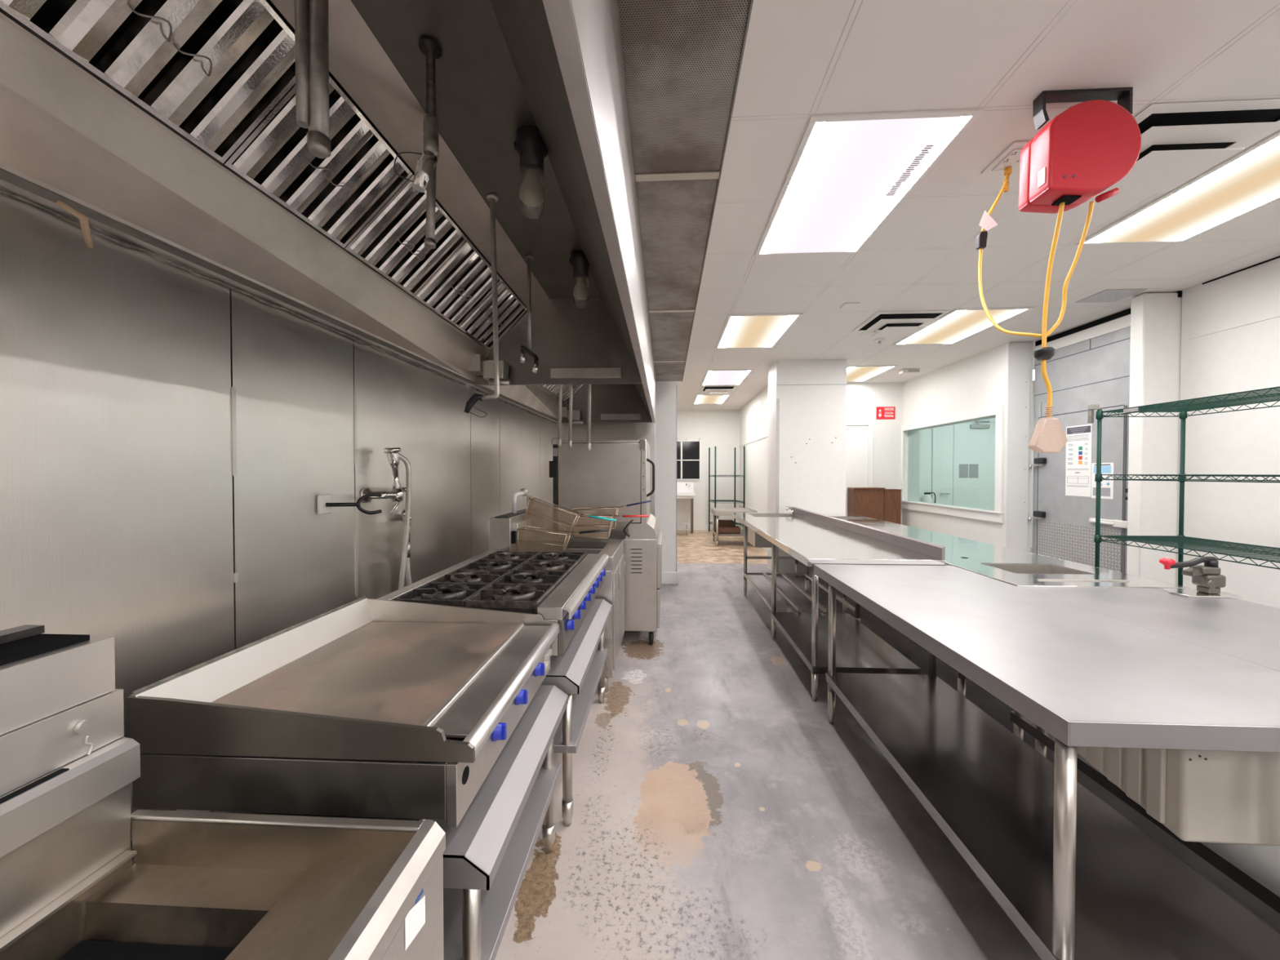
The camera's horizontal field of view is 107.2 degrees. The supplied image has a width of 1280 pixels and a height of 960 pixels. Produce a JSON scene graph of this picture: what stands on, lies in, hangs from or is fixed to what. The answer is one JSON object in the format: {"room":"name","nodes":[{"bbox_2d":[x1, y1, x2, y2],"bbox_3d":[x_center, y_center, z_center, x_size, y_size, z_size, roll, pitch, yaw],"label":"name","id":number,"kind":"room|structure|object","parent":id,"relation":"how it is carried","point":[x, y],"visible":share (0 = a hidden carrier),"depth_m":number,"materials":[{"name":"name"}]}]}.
{"room":"commercial kitchen","nodes":[
{"label":"commercial kitchen","id":0,"kind":"room"},
{"bbox_2d":[0,192,565,840],"bbox_3d":[-1.446,-0.076,1.078,0.164,3.040,10.405,0,1,4],"label":"wall","id":1,"kind":"structure","parent":0,"point":[171,436],"depth_m":1.43,"materials":[{"name":"silver metal"}]},
{"bbox_2d":[0,0,648,386],"bbox_3d":[-0.738,-1.043,1.050,1.344,0.886,4.450,0,1,3],"label":"exhaust hood","id":2,"kind":"object","parent":1,"relation":"attached to","point":[171,126],"visible":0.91,"depth_m":1.35,"materials":[{"name":"silver metal"}]},
{"bbox_2d":[55,200,93,248],"bbox_3d":[-1.291,-0.588,1.090,0.038,0.072,0.089,0,1,-15],"label":"wooden stick","id":3,"kind":"object","parent":2,"relation":"attached to","point":[83,220],"visible":1,"depth_m":1.08,"materials":[{"name":"brown wood"}]},
{"bbox_2d":[294,0,330,158],"bbox_3d":[-0.748,-0.984,1.078,0.065,0.466,0.056,0,1,-27],"label":"pipe","id":4,"kind":"object","parent":2,"relation":"attached to","point":[311,16],"visible":1,"depth_m":1.07,"materials":[{"name":"metal"}]},
{"bbox_2d":[393,35,442,192],"bbox_3d":[-0.611,-1.015,1.308,0.120,0.408,0.059,-1,1,-41],"label":"pipe","id":5,"kind":"object","parent":2,"relation":"attached to","point":[429,47],"visible":1,"depth_m":1.31,"materials":[{"name":"silver metal"}]},
{"bbox_2d":[424,116,437,248],"bbox_3d":[-0.709,-1.009,1.600,0.047,0.430,0.037,0,1,3],"label":"pipe","id":6,"kind":"object","parent":2,"relation":"attached to","point":[429,240],"visible":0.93,"depth_m":1.59,"materials":[{"name":"metal"}]},
{"bbox_2d":[464,193,499,417],"bbox_3d":[-0.692,-0.755,2.104,0.180,0.953,0.088,0,1,26],"label":"pipe","id":7,"kind":"object","parent":2,"relation":"attached to","point":[492,198],"visible":1,"depth_m":2.08,"materials":[{"name":"silver metal"}]},
{"bbox_2d":[481,360,511,386],"bbox_3d":[-0.959,-0.716,3.181,0.184,0.166,0.110,0,1,3],"label":"cup","id":8,"kind":"object","parent":2,"relation":"on","point":[487,366],"depth_m":3.13,"materials":[{"name":"silver metal"}]},
{"bbox_2d":[520,254,538,373],"bbox_3d":[-0.614,-0.907,2.619,0.046,0.664,0.258,-1,1,-31],"label":"pipe","id":9,"kind":"object","parent":2,"relation":"attached to","point":[529,258],"visible":1,"depth_m":2.61,"materials":[{"name":"grey metal"}]},
{"bbox_2d":[514,125,547,220],"bbox_3d":[-0.389,-1.081,1.687,0.115,0.290,0.110,0,1,3],"label":"lamp","id":10,"kind":"object","parent":2,"relation":"attached to","point":[529,144],"visible":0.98,"depth_m":1.65,"materials":[{"name":"black glass"}]},
{"bbox_2d":[519,163,544,220],"bbox_3d":[-0.387,-1.020,1.688,0.088,0.169,0.088,0,1,3],"label":"bulb","id":11,"kind":"object","parent":10,"relation":"on","point":[531,176],"depth_m":1.65,"materials":[{"name":"glass"}]},
{"bbox_2d":[569,250,590,308],"bbox_3d":[-0.330,-1.095,2.605,0.115,0.290,0.110,0,1,3],"label":"lamp","id":12,"kind":"object","parent":2,"relation":"attached to","point":[578,260],"visible":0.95,"depth_m":2.57,"materials":[{"name":"black glass"}]},
{"bbox_2d":[573,274,588,308],"bbox_3d":[-0.327,-1.035,2.606,0.088,0.169,0.088,0,1,3],"label":"bulb","id":13,"kind":"object","parent":12,"relation":"on","point":[580,282],"depth_m":2.57,"materials":[{"name":"glass"}]},
{"bbox_2d":[316,493,382,515],"bbox_3d":[-1.231,0.105,2.004,0.054,0.094,0.247,1,1,44],"label":"hook","id":14,"kind":"object","parent":1,"relation":"attached to","point":[324,504],"visible":1,"depth_m":1.96,"materials":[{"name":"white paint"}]},
{"bbox_2d":[360,447,412,589],"bbox_3d":[-1.210,0.254,2.365,0.146,0.826,0.397,0,1,3],"label":"faucet","id":15,"kind":"object","parent":1,"relation":"attached to","point":[396,495],"visible":0.73,"depth_m":2.33,"materials":[{"name":"silver metal"}]},
{"bbox_2d":[511,488,529,513],"bbox_3d":[-0.874,0.150,3.463,0.064,0.177,0.160,0,1,17],"label":"pipe","id":16,"kind":"object","parent":1,"relation":"attached to","point":[524,491],"visible":0.91,"depth_m":3.41,"materials":[{"name":"metal"}]},
{"bbox_2d":[470,303,655,424],"bbox_3d":[-0.505,-1.096,4.523,1.255,0.886,2.490,0,1,3],"label":"exhaust hood","id":17,"kind":"object","parent":1,"relation":"attached to","point":[615,402],"visible":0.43,"depth_m":5.59,"materials":[{"name":"silver metal"}]},
{"bbox_2d":[551,384,562,446],"bbox_3d":[-0.633,-0.757,3.628,0.092,0.998,0.041,0,1,-19],"label":"pipe","id":18,"kind":"object","parent":17,"relation":"attached to","point":[559,437],"visible":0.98,"depth_m":3.62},
{"bbox_2d":[568,384,573,448],"bbox_3d":[-0.528,-0.752,3.631,0.060,1.008,0.032,-1,1,-34],"label":"pipe","id":19,"kind":"object","parent":17,"relation":"attached to","point":[570,442],"visible":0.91,"depth_m":3.62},
{"bbox_2d":[567,409,582,424],"bbox_3d":[-0.774,-0.754,5.674,0.184,0.166,0.110,0,1,3],"label":"cup","id":20,"kind":"object","parent":17,"relation":"on","point":[577,415],"depth_m":5.62,"materials":[{"name":"silver metal"}]},
{"bbox_2d":[586,384,591,450],"bbox_3d":[-0.389,-0.742,3.624,0.032,1.028,0.052,0,1,28],"label":"pipe","id":21,"kind":"object","parent":17,"relation":"attached to","point":[588,443],"visible":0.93,"depth_m":3.61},
{"bbox_2d":[655,381,678,584],"bbox_3d":[-0.304,-0.156,6.285,1.615,3.040,0.182,0,1,3],"label":"wall","id":22,"kind":"structure","parent":0,"point":[665,391],"depth_m":6.19,"materials":[{"name":"white paint"}]},
{"bbox_2d":[564,400,655,533],"bbox_3d":[-0.452,0.054,6.229,1.305,2.620,0.009,0,1,3],"label":"trim","id":23,"kind":"structure","parent":22,"relation":"attached to","point":[599,431],"depth_m":6.20,"materials":[{"name":"silver metal"}]},
{"bbox_2d":[676,409,739,524],"bbox_3d":[0.839,-0.244,12.005,3.620,3.040,0.130,0,1,3],"label":"wall","id":24,"kind":"structure","parent":0,"point":[719,428],"depth_m":11.88,"materials":[{"name":"white paint"}]},
{"bbox_2d":[676,437,700,479],"bbox_3d":[1.036,-0.529,11.897,0.985,1.072,0.055,0,1,3],"label":"window","id":25,"kind":"structure","parent":24,"relation":"in","point":[688,452],"depth_m":11.90,"materials":[{"name":"black glass"}]},
{"bbox_2d":[676,524,739,530],"bbox_3d":[0.849,1.202,11.948,3.310,0.150,0.024,0,1,3],"label":"baseboard","id":26,"kind":"structure","parent":24,"relation":"attached to","point":[695,527],"depth_m":11.91,"materials":[{"name":"white paint"}]},
{"bbox_2d":[738,386,768,552],"bbox_3d":[2.438,-0.206,9.515,0.158,3.040,4.670,0,1,3],"label":"wall","id":27,"kind":"structure","parent":0,"point":[753,416],"depth_m":9.76,"materials":[{"name":"white paint"}]},
{"bbox_2d":[767,359,846,576],"bbox_3d":[2.417,-0.166,6.900,0.967,3.040,0.556,0,1,3],"label":"wall column","id":28,"kind":"structure","parent":0,"point":[807,398],"depth_m":6.62,"materials":[{"name":"white paint"}]},
{"bbox_2d":[846,382,903,524],"bbox_3d":[3.532,-0.189,8.380,2.150,3.040,0.120,0,1,3],"label":"wall","id":29,"kind":"structure","parent":0,"point":[863,399],"depth_m":8.27,"materials":[{"name":"white paint"}]},
{"bbox_2d":[845,420,873,513],"bbox_3d":[3.628,0.148,8.305,0.910,2.370,0.030,0,1,3],"label":"door","id":30,"kind":"structure","parent":29,"relation":"in","point":[860,439],"depth_m":8.28,"materials":[{"name":"white paint"}]},
{"bbox_2d":[875,406,895,418],"bbox_3d":[4.302,-1.174,8.255,0.320,0.215,0.014,0,1,3],"label":"safety sign","id":31,"kind":"object","parent":29,"relation":"attached to","point":[882,412],"visible":1,"depth_m":8.25,"materials":[{"name":"red"}]},
{"bbox_2d":[494,530,1279,959],"bbox_3d":[3.356,1.463,3.747,10.100,0.120,16.600,0,1,3],"label":"floor","id":32,"kind":"structure","parent":0,"point":[720,811],"depth_m":1.96,"materials":[{"name":"concrete"}]},
{"bbox_2d":[0,624,445,959],"bbox_3d":[-0.812,0.871,0.454,0.810,1.165,0.992,0,1,3],"label":"fryer","id":33,"kind":"object","parent":32,"relation":"on","point":[199,886],"visible":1,"depth_m":0.85,"materials":[{"name":"metal"}]},
{"bbox_2d":[130,684,568,959],"bbox_3d":[-0.725,1.129,1.479,0.835,0.618,0.840,0,1,3],"label":"stand","id":34,"kind":"object","parent":32,"relation":"on","point":[486,857],"visible":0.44,"depth_m":1.24,"materials":[{"name":"silver metal"}]},
{"bbox_2d":[127,595,559,826],"bbox_3d":[-0.725,0.643,1.439,0.786,0.352,0.825,0,1,3],"label":"griddle","id":35,"kind":"object","parent":34,"relation":"on","point":[362,707],"visible":0.91,"depth_m":1.11,"materials":[{"name":"metal"}]},
{"bbox_2d":[443,763,560,959],"bbox_3d":[-0.720,1.123,1.478,0.785,0.032,0.760,0,1,3],"label":"shelf","id":36,"kind":"object","parent":34,"relation":"attached to","point":[497,904],"depth_m":1.28,"materials":[{"name":"silver metal"}]},
{"bbox_2d":[488,508,625,693],"bbox_3d":[-0.557,0.824,3.493,0.843,1.166,0.790,0,1,3],"label":"fryer","id":37,"kind":"object","parent":32,"relation":"on","point":[503,529],"visible":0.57,"depth_m":3.15,"materials":[{"name":"silver metal"}]},
{"bbox_2d":[517,525,608,551],"bbox_3d":[-0.529,0.421,3.215,0.637,0.225,0.158,0,1,3],"label":"basket","id":38,"kind":"object","parent":37,"relation":"in","point":[521,531],"visible":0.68,"depth_m":3.18,"materials":[{"name":"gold metal"}]},
{"bbox_2d":[523,495,616,541],"bbox_3d":[-0.506,0.281,3.407,0.674,0.339,0.148,0,1,3],"label":"basket","id":39,"kind":"object","parent":37,"relation":"hanging from","point":[529,508],"visible":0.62,"depth_m":3.36,"materials":[{"name":"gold metal"}]},
{"bbox_2d":[568,512,648,538],"bbox_3d":[-0.236,0.347,3.594,0.608,0.184,0.148,0,1,3],"label":"basket","id":40,"kind":"object","parent":37,"relation":"hanging from","point":[587,526],"visible":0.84,"depth_m":3.55,"materials":[{"name":"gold metal"}]},
{"bbox_2d":[568,499,651,530],"bbox_3d":[-0.238,0.279,3.763,0.662,0.241,0.148,0,1,3],"label":"basket","id":41,"kind":"object","parent":37,"relation":"hanging from","point":[616,508],"visible":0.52,"depth_m":3.72,"materials":[{"name":"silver metal"}]},
{"bbox_2d":[541,598,612,826],"bbox_3d":[-0.640,1.099,2.495,0.855,0.645,1.160,0,1,3],"label":"stand","id":42,"kind":"object","parent":32,"relation":"on","point":[578,672],"visible":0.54,"depth_m":2.12,"materials":[{"name":"silver metal"}]},
{"bbox_2d":[377,550,608,655],"bbox_3d":[-0.629,0.619,2.467,0.789,0.316,1.220,0,1,3],"label":"range","id":43,"kind":"object","parent":42,"relation":"on","point":[550,585],"visible":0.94,"depth_m":2.17,"materials":[{"name":"silver metal"}]},
{"bbox_2d":[541,598,612,693],"bbox_3d":[-0.640,0.813,2.491,0.855,0.072,1.160,0,1,3],"label":"shelf","id":44,"kind":"object","parent":42,"relation":"attached to","point":[568,670],"depth_m":2.16,"materials":[{"name":"silver metal"}]},
{"bbox_2d":[553,648,608,753],"bbox_3d":[-0.635,1.098,2.495,0.805,0.032,1.080,0,1,3],"label":"shelf","id":45,"kind":"object","parent":42,"relation":"attached to","point":[582,702],"depth_m":2.27,"materials":[{"name":"silver metal"}]},
{"bbox_2d":[559,439,662,644],"bbox_3d":[-0.230,0.522,4.429,0.865,1.739,1.097,0,1,3],"label":"double oven","id":46,"kind":"object","parent":32,"relation":"on","point":[613,473],"visible":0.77,"depth_m":3.97,"materials":[{"name":"silver metal"}]},
{"bbox_2d":[549,444,558,533],"bbox_3d":[-0.730,0.134,4.013,0.070,0.870,0.070,0,1,3],"label":"conduit","id":47,"kind":"object","parent":46,"relation":"attached to","point":[553,465],"visible":0.83,"depth_m":4.00,"materials":[{"name":"metal"}]},
{"bbox_2d":[625,513,658,539],"bbox_3d":[0.033,0.422,4.427,0.270,0.130,0.970,0,1,3],"label":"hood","id":48,"kind":"object","parent":46,"relation":"attached to","point":[648,529],"depth_m":3.95,"materials":[{"name":"silver metal"}]},
{"bbox_2d":[676,522,688,535],"bbox_3d":[0.939,1.157,11.110,0.380,0.265,0.390,0,1,3],"label":"step stool","id":49,"kind":"object","parent":32,"relation":"on","point":[677,523],"visible":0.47,"depth_m":11.03,"materials":[{"name":"grey metal"}]},
{"bbox_2d":[676,481,695,533],"bbox_3d":[0.938,0.667,11.629,0.820,1.230,0.583,0,1,3],"label":"sink","id":50,"kind":"object","parent":32,"relation":"on","point":[685,490],"visible":0.67,"depth_m":11.70,"materials":[{"name":"ceramic"}]},
{"bbox_2d":[676,492,695,498],"bbox_3d":[0.937,0.379,11.618,0.820,0.125,0.570,0,1,3],"label":"basin","id":51,"kind":"object","parent":50,"relation":"in","point":[679,495],"depth_m":11.34,"materials":[{"name":"ceramic"}]},
{"bbox_2d":[708,446,745,535],"bbox_3d":[2.064,0.249,11.285,0.796,2.075,0.591,0,1,3],"label":"wire rack","id":52,"kind":"object","parent":32,"relation":"on","point":[734,500],"visible":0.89,"depth_m":11.29,"materials":[{"name":"teal"}]},
{"bbox_2d":[708,521,743,526],"bbox_3d":[2.064,1.058,11.298,0.796,0.058,0.591,0,1,3],"label":"wire shelf","id":53,"kind":"object","parent":52,"relation":"attached to","point":[735,523],"depth_m":11.20,"materials":[{"name":"teal"}]},
{"bbox_2d":[708,499,745,503],"bbox_3d":[2.064,0.518,11.289,0.796,0.058,0.591,0,1,3],"label":"wire shelf","id":54,"kind":"object","parent":52,"relation":"attached to","point":[726,500],"depth_m":11.26,"materials":[{"name":"teal"}]},
{"bbox_2d":[708,475,745,477],"bbox_3d":[2.064,-0.092,11.280,0.796,0.058,0.591,0,1,3],"label":"wire shelf","id":55,"kind":"object","parent":52,"relation":"attached to","point":[709,476],"depth_m":11.27,"materials":[{"name":"teal"}]},
{"bbox_2d":[711,507,756,546],"bbox_3d":[1.918,0.956,9.716,0.823,0.710,0.828,0,1,3],"label":"table","id":56,"kind":"object","parent":32,"relation":"on","point":[717,512],"visible":0.62,"depth_m":9.37,"materials":[{"name":"silver metal"}]},
{"bbox_2d":[715,520,733,529],"bbox_3d":[1.776,0.952,9.909,0.360,0.208,0.290,0,1,3],"label":"cardboard box","id":57,"kind":"object","parent":56,"relation":"on","point":[721,522],"visible":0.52,"depth_m":9.77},
{"bbox_2d":[718,525,740,533],"bbox_3d":[1.798,1.007,9.584,0.440,0.108,0.300,0,1,3],"label":"cardboard box","id":58,"kind":"object","parent":56,"relation":"on","point":[722,529],"visible":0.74,"depth_m":9.44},
{"bbox_2d":[731,506,945,701],"bbox_3d":[1.574,0.888,4.701,0.842,1.000,3.478,0,1,3],"label":"table","id":59,"kind":"object","parent":32,"relation":"on","point":[811,538],"visible":0.84,"depth_m":3.58,"materials":[{"name":"silver metal"}]},
{"bbox_2d":[786,506,794,514],"bbox_3d":[1.967,0.400,6.226,0.102,0.096,0.166,1,1,30],"label":"sink faucet","id":60,"kind":"object","parent":59,"relation":"attached to","point":[791,512],"visible":1,"depth_m":6.24,"materials":[{"name":"silver metal"}]},
{"bbox_2d":[793,506,945,559],"bbox_3d":[1.985,0.453,4.672,0.018,0.130,3.470,0,1,3],"label":"backsplash","id":61,"kind":"structure","parent":59,"relation":"attached to","point":[934,550],"depth_m":3.74,"materials":[{"name":"metal"}]},
{"bbox_2d":[847,487,884,520],"bbox_3d":[3.894,0.733,8.137,0.520,1.205,0.285,0,1,3],"label":"cabinet","id":62,"kind":"object","parent":32,"relation":"on","point":[868,502],"visible":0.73,"depth_m":8.01,"materials":[{"name":"brown laminate"}]},
{"bbox_2d":[884,488,901,524],"bbox_3d":[4.301,0.746,8.129,0.285,1.178,0.253,0,1,3],"label":"base cabinet","id":63,"kind":"object","parent":32,"relation":"on","point":[892,497],"visible":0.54,"depth_m":8.01,"materials":[{"name":"brown laminate"}]},
{"bbox_2d":[795,513,1190,740],"bbox_3d":[2.438,0.944,4.507,0.823,0.894,4.275,0,1,3],"label":"countertop","id":64,"kind":"structure","parent":32,"relation":"on","point":[1015,567],"depth_m":2.96,"materials":[{"name":"silver metal"}]},
{"bbox_2d":[813,564,1279,959],"bbox_3d":[1.463,0.987,2.012,0.846,0.885,1.879,0,1,3],"label":"work table","id":65,"kind":"object","parent":32,"relation":"on","point":[1077,877],"visible":1,"depth_m":1.44,"materials":[{"name":"silver metal"}]},
{"bbox_2d":[1077,746,1279,846],"bbox_3d":[1.597,0.784,1.447,0.366,0.329,0.462,0,1,3],"label":"sink basin","id":66,"kind":"object","parent":65,"relation":"hanging from","point":[1200,796],"visible":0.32,"depth_m":1.23,"materials":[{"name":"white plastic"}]},
{"bbox_2d":[1010,586,1279,913],"bbox_3d":[2.219,0.999,1.210,0.906,0.885,2.333,0,1,3],"label":"sink counter","id":67,"kind":"object","parent":32,"relation":"on","point":[1248,631],"visible":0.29,"depth_m":1.80,"materials":[{"name":"silver metal"}]},
{"bbox_2d":[1159,556,1241,598],"bbox_3d":[2.620,0.450,2.234,0.316,0.181,0.150,0,1,3],"label":"can opener","id":68,"kind":"object","parent":67,"relation":"on","point":[1207,579],"visible":1,"depth_m":2.21,"materials":[{"name":"silver metal"}]},
{"bbox_2d":[1093,386,1279,586],"bbox_3d":[3.630,0.455,2.791,0.621,1.925,1.391,0,1,3],"label":"wire rack","id":69,"kind":"object","parent":32,"relation":"on","point":[1180,541],"visible":0.69,"depth_m":3.13,"materials":[{"name":"teal"}]},
{"bbox_2d":[1087,404,1099,422],"bbox_3d":[3.354,-0.491,3.495,0.080,0.135,0.025,0,1,3],"label":"clip","id":70,"kind":"object","parent":69,"relation":"attached to","point":[1091,407],"visible":1,"depth_m":3.49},
{"bbox_2d":[1093,534,1279,569],"bbox_3d":[3.630,0.443,2.791,0.621,0.058,1.391,0,1,3],"label":"wire shelf","id":71,"kind":"object","parent":69,"relation":"attached to","point":[1179,541],"depth_m":3.00,"materials":[{"name":"teal"}]},
{"bbox_2d":[1094,473,1279,483],"bbox_3d":[3.630,-0.007,2.784,0.621,0.058,1.391,0,1,3],"label":"wire shelf","id":72,"kind":"object","parent":69,"relation":"attached to","point":[1181,477],"depth_m":3.03,"materials":[{"name":"teal"}]},
{"bbox_2d":[1095,386,1279,419],"bbox_3d":[3.630,-0.467,2.776,0.621,0.058,1.391,0,1,3],"label":"wire shelf","id":73,"kind":"object","parent":69,"relation":"attached to","point":[1266,395],"depth_m":3.04,"materials":[{"name":"teal"}]},
{"bbox_2d":[902,341,1033,552],"bbox_3d":[4.685,-0.176,7.569,0.300,3.040,3.775,0,1,3],"label":"wall","id":74,"kind":"structure","parent":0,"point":[978,381],"depth_m":5.97,"materials":[{"name":"white paint"}]},
{"bbox_2d":[900,404,1004,523],"bbox_3d":[4.549,-0.218,7.058,0.123,1.460,2.550,0,1,3],"label":"window","id":75,"kind":"structure","parent":74,"relation":"attached to","point":[955,461],"depth_m":6.77,"materials":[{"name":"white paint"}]},
{"bbox_2d":[675,0,1279,409],"bbox_3d":[3.356,-1.697,3.699,10.100,0.120,16.600,0,1,3],"label":"ceiling","id":76,"kind":"structure","parent":0,"point":[802,60],"depth_m":2.39,"materials":[{"name":"paint"}]},
{"bbox_2d":[615,0,753,382],"bbox_3d":[0.176,-1.403,2.393,0.336,0.423,7.240,0,1,3],"label":"air plenum","id":77,"kind":"object","parent":76,"relation":"attached to","point":[682,60],"visible":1,"depth_m":1.61,"materials":[{"name":"silver metal"}]},
{"bbox_2d":[693,394,730,404],"bbox_3d":[1.517,-1.729,10.133,0.685,0.012,1.250,0,1,3],"label":"recessed light","id":78,"kind":"object","parent":76,"relation":"in","point":[700,398],"visible":0.98,"depth_m":10.13,"materials":[{"name":"white plastic"}]},
{"bbox_2d":[700,385,737,395],"bbox_3d":[1.464,-1.658,8.819,0.630,0.114,0.580,0,1,3],"label":"ceiling vent","id":79,"kind":"object","parent":76,"relation":"in","point":[707,388],"visible":1,"depth_m":8.71,"materials":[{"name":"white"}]},
{"bbox_2d":[701,368,753,385],"bbox_3d":[1.411,-1.694,7.843,0.700,0.012,1.265,0,1,3],"label":"recessed light","id":80,"kind":"object","parent":76,"relation":"in","point":[712,377],"visible":1,"depth_m":7.72,"materials":[{"name":"white plastic"}]},
{"bbox_2d":[715,313,802,348],"bbox_3d":[1.280,-1.655,5.319,0.730,0.012,1.270,0,1,3],"label":"recessed light","id":81,"kind":"object","parent":76,"relation":"in","point":[763,331],"visible":1,"depth_m":5.20,"materials":[{"name":"white plastic"}]},
{"bbox_2d":[840,302,859,308],"bbox_3d":[1.973,-1.641,4.436,0.140,0.014,0.120,0,1,3],"label":"ceiling plate","id":82,"kind":"object","parent":76,"relation":"attached to","point":[846,305],"visible":1,"depth_m":4.42,"materials":[{"name":"white metal"}]},
{"bbox_2d":[754,108,983,256],"bbox_3d":[1.160,-1.616,2.729,0.735,0.012,1.335,0,1,3],"label":"recessed light","id":83,"kind":"object","parent":76,"relation":"in","point":[848,174],"visible":1,"depth_m":2.49,"materials":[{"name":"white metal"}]},
{"bbox_2d":[846,365,897,382],"bbox_3d":[3.463,-1.690,7.549,0.720,0.012,1.200,0,1,3],"label":"recessed light","id":84,"kind":"object","parent":76,"relation":"in","point":[854,373],"visible":0.66,"depth_m":7.35,"materials":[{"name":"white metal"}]},
{"bbox_2d":[874,337,884,343],"bbox_3d":[2.844,-1.640,5.600,0.120,0.050,0.120,0,1,3],"label":"sprinkler head","id":85,"kind":"object","parent":76,"relation":"attached to","point":[878,340],"visible":1,"depth_m":5.59},
{"bbox_2d":[852,310,951,337],"bbox_3d":[2.693,-1.598,4.913,0.695,0.114,0.630,0,1,3],"label":"ceiling vent","id":86,"kind":"object","parent":76,"relation":"in","point":[891,323],"visible":1,"depth_m":4.79,"materials":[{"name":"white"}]},
{"bbox_2d":[898,368,919,374],"bbox_3d":[4.126,-1.660,7.216,0.260,0.059,0.135,0,1,3],"label":"emergency light","id":87,"kind":"object","parent":76,"relation":"attached to","point":[902,371],"visible":1,"depth_m":7.17,"materials":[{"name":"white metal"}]},
{"bbox_2d":[892,306,1033,345],"bbox_3d":[3.429,-1.653,5.145,0.720,0.012,1.265,0,1,3],"label":"recessed light","id":88,"kind":"object","parent":76,"relation":"in","point":[957,325],"visible":0.98,"depth_m":5.03,"materials":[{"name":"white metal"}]},
{"bbox_2d":[981,140,1030,174],"bbox_3d":[1.896,-1.604,2.357,0.220,0.023,0.240,0,1,3],"label":"outlet","id":89,"kind":"object","parent":76,"relation":"attached to","point":[1011,156],"visible":0.43,"depth_m":2.36,"materials":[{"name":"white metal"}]},
{"bbox_2d":[991,148,1022,171],"bbox_3d":[1.896,-1.599,2.357,0.160,0.010,0.160,0,1,3],"label":"receptacle","id":90,"kind":"object","parent":89,"relation":"attached to","point":[1011,158],"depth_m":2.37,"materials":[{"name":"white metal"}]},
{"bbox_2d":[975,87,1141,453],"bbox_3d":[1.854,-0.866,2.182,0.362,1.493,0.548,0,1,3],"label":"reel","id":91,"kind":"object","parent":76,"relation":"hanging from","point":[1088,148],"visible":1,"depth_m":1.94,"materials":[{"name":"red plastic"}]},
{"bbox_2d":[1075,288,1147,302],"bbox_3d":[4.194,-1.640,4.205,0.340,0.008,0.300,0,1,3],"label":"access panel","id":92,"kind":"object","parent":76,"relation":"attached to","point":[1106,295],"visible":1,"depth_m":4.19,"materials":[{"name":"grey metal"}]},
{"bbox_2d":[1075,130,1279,245],"bbox_3d":[3.318,-1.614,2.586,0.695,0.012,1.310,0,1,3],"label":"recessed light","id":93,"kind":"object","parent":76,"relation":"in","point":[1248,181],"visible":0.88,"depth_m":2.75,"materials":[{"name":"white plastic"}]},
{"bbox_2d":[1097,98,1279,195],"bbox_3d":[2.552,-1.558,2.315,0.695,0.114,0.635,0,1,3],"label":"ceiling vent","id":94,"kind":"object","parent":76,"relation":"in","point":[1180,141],"visible":0.74,"depth_m":2.13,"materials":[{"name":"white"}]},
{"bbox_2d":[1030,391,1034,547],"bbox_3d":[6.671,-0.203,9.302,3.480,3.040,0.100,0,1,3],"label":"wall","id":95,"kind":"structure","parent":0,"point":[1033,418],"depth_m":9.20,"materials":[{"name":"paint"}]},
{"bbox_2d":[1032,314,1130,564],"bbox_3d":[4.768,-0.106,4.974,0.135,2.980,1.450,0,1,3],"label":"wall","id":96,"kind":"structure","parent":0,"point":[1091,365],"depth_m":4.98,"materials":[{"name":"grey"}]},
{"bbox_2d":[1028,376,1129,573],"bbox_3d":[4.667,0.192,5.069,0.106,2.380,1.220,0,1,3],"label":"door","id":97,"kind":"structure","parent":96,"relation":"in","point":[1064,526],"depth_m":4.98,"materials":[{"name":"grey"}]},
{"bbox_2d":[1065,423,1092,497],"bbox_3d":[4.680,-0.205,5.037,0.005,0.755,0.310,0,1,3],"label":"poster","id":98,"kind":"object","parent":97,"relation":"attached to","point":[1078,444],"visible":0.99,"depth_m":5.03,"materials":[{"name":"white paper"}]},
{"bbox_2d":[1091,462,1114,498],"bbox_3d":[4.666,0.007,4.761,0.004,0.360,0.240,0,1,3],"label":"poster","id":99,"kind":"object","parent":97,"relation":"attached to","point":[1107,486],"visible":0.6,"depth_m":4.73,"materials":[{"name":"white paper"}]},
{"bbox_2d":[1035,290,1182,346],"bbox_3d":[4.794,-1.625,4.879,0.155,0.051,1.590,0,1,3],"label":"trim","id":100,"kind":"structure","parent":96,"relation":"attached to","point":[1126,312],"depth_m":4.93,"materials":[{"name":"black"}]},
{"bbox_2d":[1126,293,1182,584],"bbox_3d":[4.618,-0.119,4.188,0.430,3.030,0.125,0,1,3],"label":"wall pillar","id":101,"kind":"structure","parent":0,"point":[1155,350],"depth_m":4.13,"materials":[{"name":"white paint"}]},
{"bbox_2d":[1177,257,1279,608],"bbox_3d":[4.527,-0.056,-0.265,0.130,3.040,8.760,0,1,3],"label":"wall","id":102,"kind":"structure","parent":0,"point":[1246,357],"depth_m":3.70,"materials":[{"name":"white paint"}]},
{"bbox_2d":[1187,314,1279,339],"bbox_3d":[4.645,-1.195,3.186,0.008,0.012,1.700,0,1,3],"label":"trim","id":103,"kind":"structure","parent":102,"relation":"attached to","point":[1278,315],"depth_m":3.69,"materials":[{"name":"white paint"}]},
{"bbox_2d":[1201,256,1279,284],"bbox_3d":[4.651,-1.623,3.280,0.008,0.010,1.300,0,1,3],"label":"trim","id":104,"kind":"structure","parent":102,"relation":"attached to","point":[1268,260],"depth_m":3.66,"materials":[{"name":"black"}]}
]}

